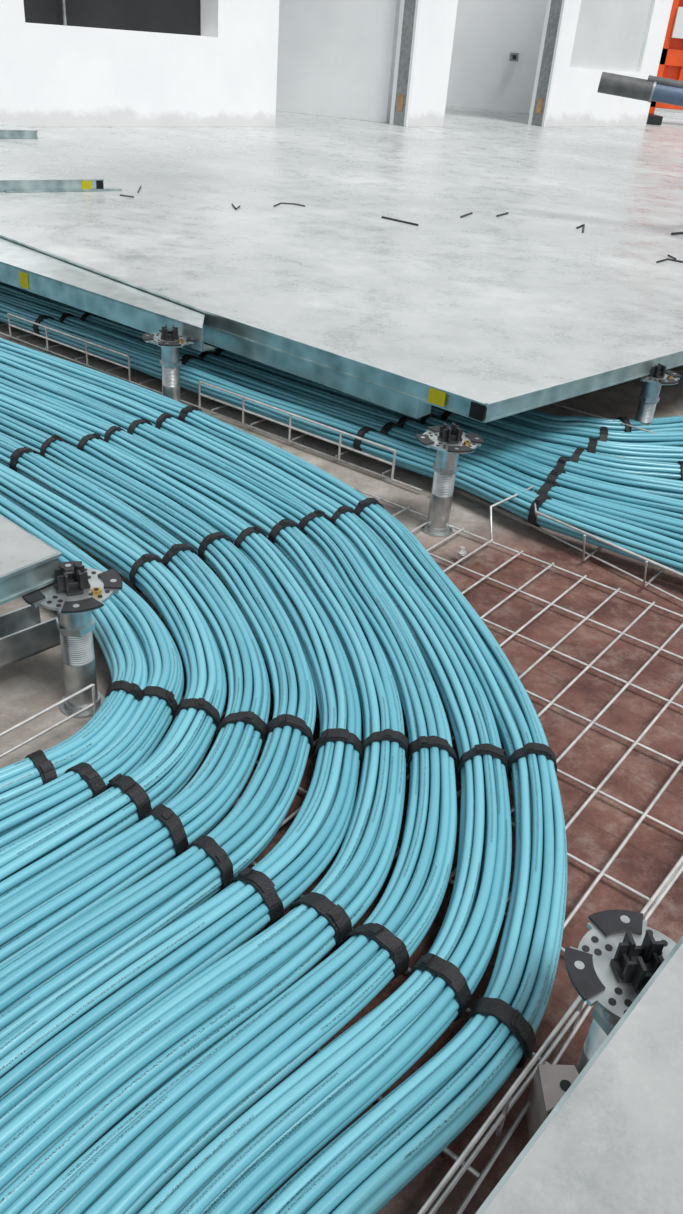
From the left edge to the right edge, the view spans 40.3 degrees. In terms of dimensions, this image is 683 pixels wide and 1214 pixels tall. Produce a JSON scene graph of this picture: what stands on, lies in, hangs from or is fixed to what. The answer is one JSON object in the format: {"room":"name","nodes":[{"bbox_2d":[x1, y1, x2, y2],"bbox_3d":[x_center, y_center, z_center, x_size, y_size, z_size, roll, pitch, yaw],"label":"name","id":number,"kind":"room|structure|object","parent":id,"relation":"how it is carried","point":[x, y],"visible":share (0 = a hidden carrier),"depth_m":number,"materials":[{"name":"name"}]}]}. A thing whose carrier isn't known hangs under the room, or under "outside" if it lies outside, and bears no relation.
{"room":"data center","nodes":[
{"label":"data center","id":0,"kind":"room"},
{"bbox_2d":[0,0,672,126],"bbox_3d":[-0.652,-3.593,4.159,9.051,2.569,0.140,-25,42,-39],"label":"wall","id":1,"kind":"structure","parent":0,"point":[51,75],"depth_m":4.64,"materials":[{"name":"white paint"}]},
{"bbox_2d":[23,0,200,35],"bbox_3d":[-1.029,-3.195,4.081,1.080,1.160,0.070,-25,42,-39],"label":"window","id":2,"kind":"structure","parent":1,"relation":"in","point":[183,17],"depth_m":4.39,"materials":[{"name":"glass"}]},
{"bbox_2d":[389,0,420,126],"bbox_3d":[0.436,-3.911,5.261,0.019,2.119,0.140,-25,42,-39],"label":"stud","id":3,"kind":"object","parent":1,"relation":"attached to","point":[409,9],"visible":1,"depth_m":5.63,"materials":[{"name":"metal"}]},
{"bbox_2d":[528,0,565,126],"bbox_3d":[1.495,-4.399,6.205,0.019,2.119,0.140,-25,42,-39],"label":"stud","id":4,"kind":"object","parent":1,"relation":"attached to","point":[555,9],"visible":1,"depth_m":6.55,"materials":[{"name":"metal"}]},
{"bbox_2d":[570,0,651,72],"bbox_3d":[1.996,-4.515,6.681,1.000,1.145,0.020,-25,42,-39],"label":"whiteboard","id":5,"kind":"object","parent":1,"relation":"in","point":[609,36],"depth_m":6.86,"materials":[{"name":"white"}]},
{"bbox_2d":[276,0,400,122],"bbox_3d":[-0.523,-4.418,5.519,1.945,2.569,0.100,14,33,14],"label":"door","id":6,"kind":"structure","parent":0,"point":[336,58],"depth_m":5.83,"materials":[{"name":"grey paint"}]},
{"bbox_2d":[0,106,682,422],"bbox_3d":[4.089,-3.911,7.837,16.301,0.030,5.621,-23,41,-37],"label":"floor","id":7,"kind":"structure","parent":0,"point":[482,316],"depth_m":2.45,"materials":[{"name":"concrete"}]},
{"bbox_2d":[0,122,37,138],"bbox_3d":[-1.570,-1.927,3.748,0.600,0.030,0.300,-17,38,-31],"label":"floor panel","id":8,"kind":"object","parent":7,"relation":"on","point":[7,129],"visible":1,"depth_m":3.78,"materials":[{"name":"metal"}]},
{"bbox_2d":[0,176,121,192],"bbox_3d":[-0.959,-1.222,2.690,0.650,0.031,0.082,-17,38,-31],"label":"floor panel","id":9,"kind":"object","parent":7,"relation":"on","point":[8,184],"visible":1,"depth_m":2.73,"materials":[{"name":"metal"}]},
{"bbox_2d":[120,186,682,262],"bbox_3d":[0.205,-1.189,2.827,1.715,0.008,0.576,10,32,8],"label":"cable tie offcuts","id":10,"kind":"object","parent":7,"relation":"on","point":[470,213],"visible":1,"depth_m":2.76,"materials":[{"name":"black plastic"}]},
{"bbox_2d":[646,0,682,124],"bbox_3d":[3.424,-4.648,7.887,1.520,1.068,0.500,5,32,0],"label":"barrier","id":11,"kind":"object","parent":7,"relation":"on","point":[671,60],"visible":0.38,"depth_m":7.89,"materials":[{"name":"orange plastic"}]},
{"bbox_2d":[0,321,682,1213],"bbox_3d":[0.040,-0.459,2.063,12.000,0.100,8.000,5,32,0],"label":"floor","id":12,"kind":"structure","parent":0,"point":[29,686],"depth_m":1.06,"materials":[{"name":"brown tile"}]},
{"bbox_2d":[0,605,60,668],"bbox_3d":[-0.527,0.138,0.849,0.071,0.070,0.600,30,39,35],"label":"channel","id":13,"kind":"object","parent":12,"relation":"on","point":[23,635],"visible":0.85,"depth_m":1.01,"materials":[{"name":"silver metal"}]},
{"bbox_2d":[22,561,122,718],"bbox_3d":[-0.273,0.034,0.960,0.092,0.168,0.092,14,33,14],"label":"pedestal","id":14,"kind":"object","parent":12,"relation":"on","point":[77,590],"depth_m":0.94,"materials":[{"name":"metal"}]},
{"bbox_2d":[0,514,61,604],"bbox_3d":[-0.685,-0.048,0.879,0.599,0.029,0.638,25,37,30],"label":"floor panel","id":15,"kind":"object","parent":14,"relation":"on","point":[28,564],"visible":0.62,"depth_m":0.91,"materials":[{"name":"metal"}]},
{"bbox_2d":[142,324,196,401],"bbox_3d":[-0.314,-0.430,1.709,0.092,0.168,0.092,24,36,28],"label":"pedestal","id":16,"kind":"object","parent":12,"relation":"on","point":[169,342],"depth_m":1.68,"materials":[{"name":"metal"}]},
{"bbox_2d":[0,238,430,418],"bbox_3d":[-1.231,-0.996,2.379,3.498,0.056,0.336,29,39,34],"label":"floor panel","id":17,"kind":"object","parent":16,"relation":"on","point":[21,267],"visible":0.89,"depth_m":1.76,"materials":[{"name":"metal"}]},
{"bbox_2d":[0,313,655,490],"bbox_3d":[-0.623,-0.715,2.222,2.702,0.054,0.439,25,37,30],"label":"basket tray","id":18,"kind":"object","parent":12,"relation":"on","point":[86,352],"visible":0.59,"depth_m":1.72,"materials":[{"name":"metal"}]},
{"bbox_2d":[0,301,682,572],"bbox_3d":[-0.425,-0.500,1.884,3.502,0.050,0.093,25,37,29],"label":"cable bundle","id":19,"kind":"object","parent":18,"relation":"in","point":[666,551],"visible":0.84,"depth_m":1.56,"materials":[{"name":"blue plastic"}]},
{"bbox_2d":[0,293,682,541],"bbox_3d":[-0.402,-0.530,1.936,3.464,0.051,0.163,24,36,28],"label":"cable bundle","id":20,"kind":"object","parent":18,"relation":"in","point":[667,526],"visible":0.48,"depth_m":1.61,"materials":[{"name":"blue plastic"}]},
{"bbox_2d":[0,285,682,519],"bbox_3d":[-0.381,-0.562,1.991,3.417,0.050,0.240,23,36,26],"label":"cable bundle","id":21,"kind":"object","parent":18,"relation":"in","point":[671,507],"visible":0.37,"depth_m":1.65,"materials":[{"name":"blue plastic"}]},
{"bbox_2d":[0,281,682,499],"bbox_3d":[-0.359,-0.595,2.046,3.370,0.051,0.322,21,35,25],"label":"cable bundle","id":22,"kind":"object","parent":18,"relation":"in","point":[670,488],"visible":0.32,"depth_m":1.57,"materials":[{"name":"blue plastic"}]},
{"bbox_2d":[203,342,682,480],"bbox_3d":[-0.344,-0.629,2.104,3.306,0.051,0.405,20,35,23],"label":"cable bundle","id":23,"kind":"object","parent":18,"relation":"in","point":[674,471],"visible":0.11,"depth_m":1.58,"materials":[{"name":"blue plastic"}]},
{"bbox_2d":[431,405,682,462],"bbox_3d":[-0.325,-0.660,2.157,3.252,0.050,0.479,19,34,21],"label":"cable bundle","id":24,"kind":"object","parent":18,"relation":"in","point":[658,453],"visible":0.13,"depth_m":1.63,"materials":[{"name":"blue plastic"}]},
{"bbox_2d":[501,414,682,446],"bbox_3d":[-0.318,-0.693,2.212,3.173,0.051,0.567,18,34,20],"label":"cable bundle","id":25,"kind":"object","parent":18,"relation":"in","point":[664,438],"visible":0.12,"depth_m":1.68,"materials":[{"name":"blue plastic"}]},
{"bbox_2d":[517,409,682,431],"bbox_3d":[-0.308,-0.723,2.262,3.101,0.050,0.667,16,33,18],"label":"cable bundle","id":26,"kind":"object","parent":18,"relation":"in","point":[675,423],"visible":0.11,"depth_m":1.73,"materials":[{"name":"blue plastic"}]},
{"bbox_2d":[0,486,682,1213],"bbox_3d":[-1.055,-0.179,1.292,2.934,0.052,1.640,25,37,30],"label":"basket tray","id":27,"kind":"object","parent":12,"relation":"on","point":[506,1103],"visible":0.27,"depth_m":0.90,"materials":[{"name":"metal"}]},
{"bbox_2d":[0,599,147,804],"bbox_3d":[-1.099,-0.328,1.507,0.921,0.051,2.835,-14,36,-27],"label":"cable bundle","id":28,"kind":"object","parent":27,"relation":"in","point":[124,656],"visible":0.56,"depth_m":0.90,"materials":[{"name":"blue plastic"}]},
{"bbox_2d":[0,495,183,847],"bbox_3d":[-1.055,-0.326,1.512,0.939,0.050,2.904,-13,36,-27],"label":"cable bundle","id":29,"kind":"object","parent":27,"relation":"in","point":[152,716],"visible":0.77,"depth_m":0.90,"materials":[{"name":"blue plastic"}]},
{"bbox_2d":[0,463,226,903],"bbox_3d":[-1.006,-0.327,1.520,0.962,0.050,2.969,-13,36,-26],"label":"cable bundle","id":30,"kind":"object","parent":27,"relation":"in","point":[127,800],"visible":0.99,"depth_m":0.91,"materials":[{"name":"blue plastic"}]},
{"bbox_2d":[0,435,269,966],"bbox_3d":[-0.960,-0.327,1.526,0.984,0.051,3.037,-12,36,-26],"label":"cable bundle","id":31,"kind":"object","parent":27,"relation":"in","point":[83,884],"visible":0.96,"depth_m":0.86,"materials":[{"name":"blue plastic"}]},
{"bbox_2d":[0,413,315,1039],"bbox_3d":[-0.911,-0.328,1.535,1.012,0.050,3.103,-12,35,-26],"label":"cable bundle","id":32,"kind":"object","parent":27,"relation":"in","point":[41,974],"visible":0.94,"depth_m":0.81,"materials":[{"name":"blue plastic"}]},
{"bbox_2d":[0,395,362,1128],"bbox_3d":[-0.865,-0.329,1.544,1.026,0.049,3.168,-12,35,-25],"label":"cable bundle","id":33,"kind":"object","parent":27,"relation":"in","point":[36,1054],"visible":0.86,"depth_m":0.75,"materials":[{"name":"blue plastic"}]},
{"bbox_2d":[0,379,408,1213],"bbox_3d":[-0.816,-0.330,1.551,1.052,0.051,3.237,-11,35,-25],"label":"cable bundle","id":34,"kind":"object","parent":27,"relation":"in","point":[48,1135],"visible":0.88,"depth_m":0.70,"materials":[{"name":"blue plastic"}]},
{"bbox_2d":[0,364,457,1213],"bbox_3d":[-0.769,-0.329,1.557,1.076,0.051,3.306,-11,35,-24],"label":"cable bundle","id":35,"kind":"object","parent":27,"relation":"in","point":[130,1164],"visible":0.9,"depth_m":0.69,"materials":[{"name":"blue plastic"}]},
{"bbox_2d":[0,351,511,1213],"bbox_3d":[-0.727,-0.330,1.565,1.085,0.050,3.371,-11,35,-24],"label":"cable bundle","id":36,"kind":"object","parent":27,"relation":"in","point":[244,1165],"visible":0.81,"depth_m":0.69,"materials":[{"name":"blue plastic"}]},
{"bbox_2d":[0,338,566,1213],"bbox_3d":[-0.680,-0.330,1.571,1.106,0.050,3.439,-11,35,-24],"label":"cable bundle","id":37,"kind":"object","parent":27,"relation":"in","point":[370,1162],"visible":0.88,"depth_m":0.71,"materials":[{"name":"blue plastic"}]},
{"bbox_2d":[416,422,483,537],"bbox_3d":[0.152,-0.189,1.384,0.092,0.168,0.092,20,35,23],"label":"pedestal","id":38,"kind":"object","parent":12,"relation":"on","point":[451,441],"depth_m":1.36,"materials":[{"name":"metal"}]},
{"bbox_2d":[526,1064,578,1139],"bbox_3d":[0.146,0.341,0.632,0.030,0.052,0.034,5,32,0],"label":"support bracket","id":39,"kind":"object","parent":12,"relation":"on","point":[551,1082],"visible":0.65,"depth_m":0.62,"materials":[{"name":"metal"}]},
{"bbox_2d":[457,486,682,602],"bbox_3d":[0.578,-0.103,1.403,0.572,0.056,0.628,25,37,30],"label":"basket tray","id":40,"kind":"object","parent":12,"relation":"on","point":[461,552],"visible":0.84,"depth_m":1.33,"materials":[{"name":"metal"}]},
{"bbox_2d":[565,910,676,1073],"bbox_3d":[0.183,0.284,0.619,0.087,0.168,0.087,26,37,30],"label":"pedestal","id":41,"kind":"object","parent":12,"relation":"on","point":[614,960],"depth_m":0.59,"materials":[{"name":"metal"}]},
{"bbox_2d":[475,936,682,1213],"bbox_3d":[0.237,0.433,0.228,0.600,0.029,0.600,28,39,33],"label":"floor panel","id":42,"kind":"object","parent":41,"relation":"on","point":[612,1143],"visible":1,"depth_m":0.46,"materials":[{"name":"concrete"}]},
{"bbox_2d":[634,363,681,425],"bbox_3d":[0.570,-0.371,1.738,0.092,0.168,0.092,17,33,19],"label":"pedestal","id":43,"kind":"object","parent":12,"relation":"on","point":[649,397],"depth_m":1.71,"materials":[{"name":"metal"}]},
{"bbox_2d":[446,0,547,112],"bbox_3d":[1.205,-5.431,7.410,2.052,2.569,0.100,6,32,2],"label":"door","id":44,"kind":"structure","parent":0,"point":[482,75],"depth_m":7.82,"materials":[{"name":"grey paint"}]},
{"bbox_2d":[509,52,518,61],"bbox_3d":[1.443,-4.595,7.770,0.070,0.060,0.045,5,32,0],"label":"wall socket","id":45,"kind":"object","parent":44,"relation":"attached to","point":[513,56],"visible":1,"depth_m":7.76,"materials":[{"name":"metal"}]},
{"bbox_2d":[597,72,682,106],"bbox_3d":[1.345,-1.288,2.759,1.224,0.429,0.511,11,32,10],"label":"pipe","id":46,"kind":"object","parent":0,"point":[657,89],"visible":1,"depth_m":2.73,"materials":[{"name":"plastic"}]},
{"bbox_2d":[655,108,682,112],"bbox_3d":[5.813,-5.996,8.985,8.078,2.569,0.100,17,33,18],"label":"wall","id":47,"kind":"structure","parent":0,"point":[658,109],"depth_m":10.33,"materials":[{"name":"white paint"}]}
]}

